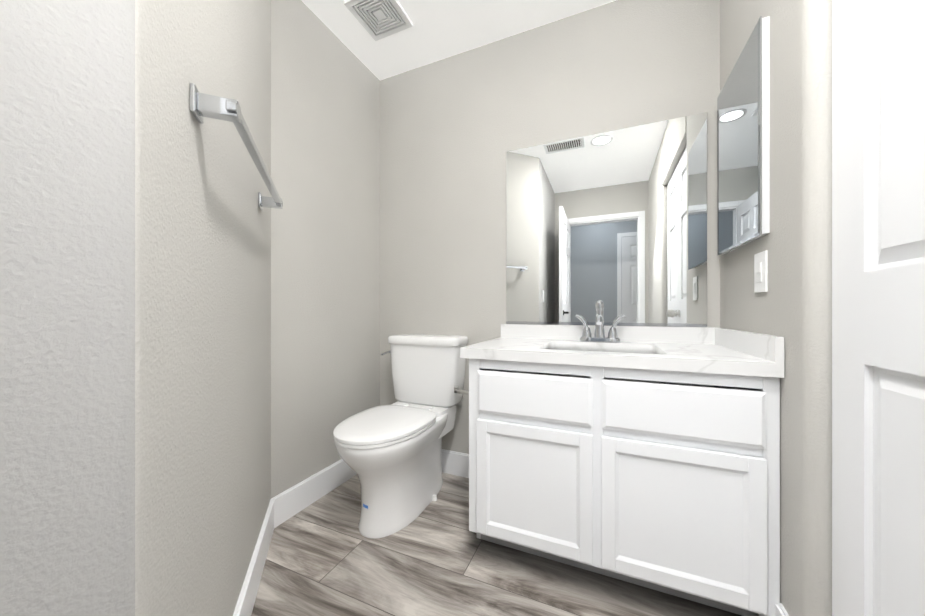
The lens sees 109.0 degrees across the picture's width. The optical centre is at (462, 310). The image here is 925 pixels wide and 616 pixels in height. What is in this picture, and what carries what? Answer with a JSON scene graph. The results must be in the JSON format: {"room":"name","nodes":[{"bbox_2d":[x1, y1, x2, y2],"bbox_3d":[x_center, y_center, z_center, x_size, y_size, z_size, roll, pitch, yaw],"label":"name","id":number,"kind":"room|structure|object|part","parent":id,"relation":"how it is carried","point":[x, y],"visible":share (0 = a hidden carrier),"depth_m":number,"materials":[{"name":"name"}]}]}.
{"room":"bathroom","nodes":[
{"label":"bathroom","id":0,"kind":"room"},
{"bbox_2d":[0,0,171,615],"bbox_3d":[-0.720,-0.270,-0.057,0.100,2.440,1.168,0,0,23],"label":"wall","id":1,"kind":"structure","parent":0,"point":[135,350],"depth_m":0.41,"materials":[{"name":"paint"}]},
{"bbox_2d":[172,0,270,615],"bbox_3d":[-0.741,-0.270,0.966,0.750,2.440,0.792,0,0,23],"label":"wall","id":2,"kind":"structure","parent":0,"point":[221,236],"depth_m":0.78,"materials":[{"name":"paint"}]},
{"bbox_2d":[190,83,282,209],"bbox_3d":[-0.596,-0.400,0.934,0.074,0.052,0.659,0,0,-22],"label":"towel rail","id":3,"kind":"object","parent":2,"relation":"attached to","point":[202,105],"visible":1,"depth_m":0.66,"materials":[{"name":"silver metal"}]},
{"bbox_2d":[233,499,273,615],"bbox_3d":[-0.634,0.885,0.945,0.014,0.130,1.066,0,0,-22],"label":"baseboard","id":4,"kind":"structure","parent":2,"relation":"attached to","point":[247,598],"depth_m":1.10,"materials":[{"name":"white wood"}]},
{"bbox_2d":[271,0,379,497],"bbox_3d":[-0.740,-0.270,1.787,0.100,2.440,0.799,0,0,23],"label":"wall","id":5,"kind":"structure","parent":0,"point":[325,236],"depth_m":1.68,"materials":[{"name":"paint"}]},
{"bbox_2d":[271,459,355,527],"bbox_3d":[-0.679,0.885,1.783,0.014,0.130,0.758,0,0,23],"label":"baseboard","id":6,"kind":"structure","parent":5,"relation":"attached to","point":[289,503],"depth_m":1.61,"materials":[{"name":"white wood"}]},
{"bbox_2d":[301,0,615,79],"bbox_3d":[0.102,-1.515,0.459,2.700,0.050,2.768,0,0,23],"label":"ceiling","id":7,"kind":"structure","parent":0,"point":[440,30],"depth_m":1.72,"materials":[{"name":"white paint"}]},
{"bbox_2d":[344,0,412,41],"bbox_3d":[-0.414,-1.482,1.647,0.240,0.016,0.240,0,0,23],"label":"ceiling vent","id":8,"kind":"object","parent":7,"relation":"in","point":[379,19],"visible":0.98,"depth_m":1.65,"materials":[{"name":"white"}]},
{"bbox_2d":[251,472,741,615],"bbox_3d":[-0.117,0.975,-0.046,2.700,0.050,3.868,0,0,23],"label":"floor","id":9,"kind":"structure","parent":0,"point":[436,558],"depth_m":1.18,"materials":[{"name":"wood"}]},
{"bbox_2d":[333,334,467,538],"bbox_3d":[-0.307,0.544,1.619,0.450,0.812,0.751,0,0,23],"label":"toilet","id":10,"kind":"object","parent":9,"relation":"on","point":[390,456],"visible":1,"depth_m":1.52,"materials":[{"name":"white ceramic"}]},
{"bbox_3d":[-0.347,0.510,1.511,0.378,0.043,0.519,0,0,23],"label":"seat","id":11,"kind":"part","parent":10,"relation":"part of","materials":[{"name":"white plastic"}]},
{"bbox_3d":[-0.196,0.326,1.862,0.438,0.376,0.218,0,0,23],"label":"tank","id":12,"kind":"part","parent":10,"relation":"part of","materials":[{"name":"white ceramic"}]},
{"bbox_2d":[454,300,783,615],"bbox_3d":[0.522,0.451,1.367,1.030,0.999,0.563,0,0,23],"label":"bathroom vanity","id":13,"kind":"object","parent":9,"relation":"on","point":[647,456],"visible":1,"depth_m":1.07,"materials":[{"name":"white wood"}]},
{"bbox_3d":[0.008,0.338,1.369,0.085,0.047,0.047,0,0,23],"label":"paper arm","id":14,"kind":"part","parent":13,"relation":"part of"},
{"bbox_2d":[575,300,624,342],"bbox_3d":[0.619,0.048,1.491,0.219,0.193,0.176,0,0,23],"label":"faucet","id":15,"kind":"object","parent":13,"relation":"on","point":[599,334],"depth_m":1.53,"materials":[{"name":"silver metal"}]},
{"bbox_2d":[380,0,719,453],"bbox_3d":[0.307,-0.270,1.824,1.993,2.440,0.100,0,0,23],"label":"wall","id":16,"kind":"structure","parent":0,"point":[454,129],"depth_m":1.83,"materials":[{"name":"paint"}]},
{"bbox_2d":[442,449,468,477],"bbox_3d":[-0.151,0.885,1.960,0.843,0.130,0.014,0,0,23],"label":"baseboard","id":17,"kind":"structure","parent":16,"relation":"attached to","point":[455,463],"depth_m":1.91,"materials":[{"name":"white wood"}]},
{"bbox_2d":[506,112,706,326],"bbox_3d":[0.652,-0.397,1.614,0.900,0.936,0.010,0,0,23],"label":"vanity mirror","id":18,"kind":"object","parent":16,"relation":"attached to","point":[615,221],"visible":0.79,"depth_m":1.58,"materials":[{"name":"clear glass"}]},
{"bbox_2d":[720,0,831,615],"bbox_3d":[1.022,-0.270,1.092,0.100,2.440,0.676,0,0,23],"label":"wall","id":19,"kind":"structure","parent":0,"point":[792,306],"depth_m":0.84,"materials":[{"name":"paint"}]},
{"bbox_2d":[717,16,769,255],"bbox_3d":[0.992,-0.560,1.182,0.026,0.660,0.414,0,0,23],"label":"medicine cabinet mirror","id":20,"kind":"object","parent":19,"relation":"attached to","point":[743,157],"visible":1,"depth_m":1.09,"materials":[{"name":"white mirror"}]},
{"bbox_2d":[754,250,767,292],"bbox_3d":[0.940,-0.121,1.042,0.010,0.126,0.082,0,0,23],"label":"light switch","id":21,"kind":"object","parent":19,"relation":"attached to","point":[760,272],"visible":1,"depth_m":1.03,"materials":[{"name":"white plastic"}]},
{"bbox_2d":[775,603,788,615],"bbox_3d":[0.869,0.885,0.881,0.014,0.130,0.098,0,0,23],"label":"baseboard","id":22,"kind":"structure","parent":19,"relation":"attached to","point":[780,610],"depth_m":0.91,"materials":[{"name":"white wood"}]},
{"bbox_3d":[0.703,-1.295,0.354,0.100,0.390,0.932,0,0,23],"label":"wall","id":23,"kind":"structure","parent":0,"visible":0},
{"bbox_2d":[832,0,924,615],"bbox_3d":[0.773,-0.073,0.584,0.101,2.030,0.442,0,0,23],"label":"closet door","id":24,"kind":"structure","parent":23,"relation":"in","point":[878,307],"depth_m":0.66,"materials":[{"name":"white wood"}]}
]}

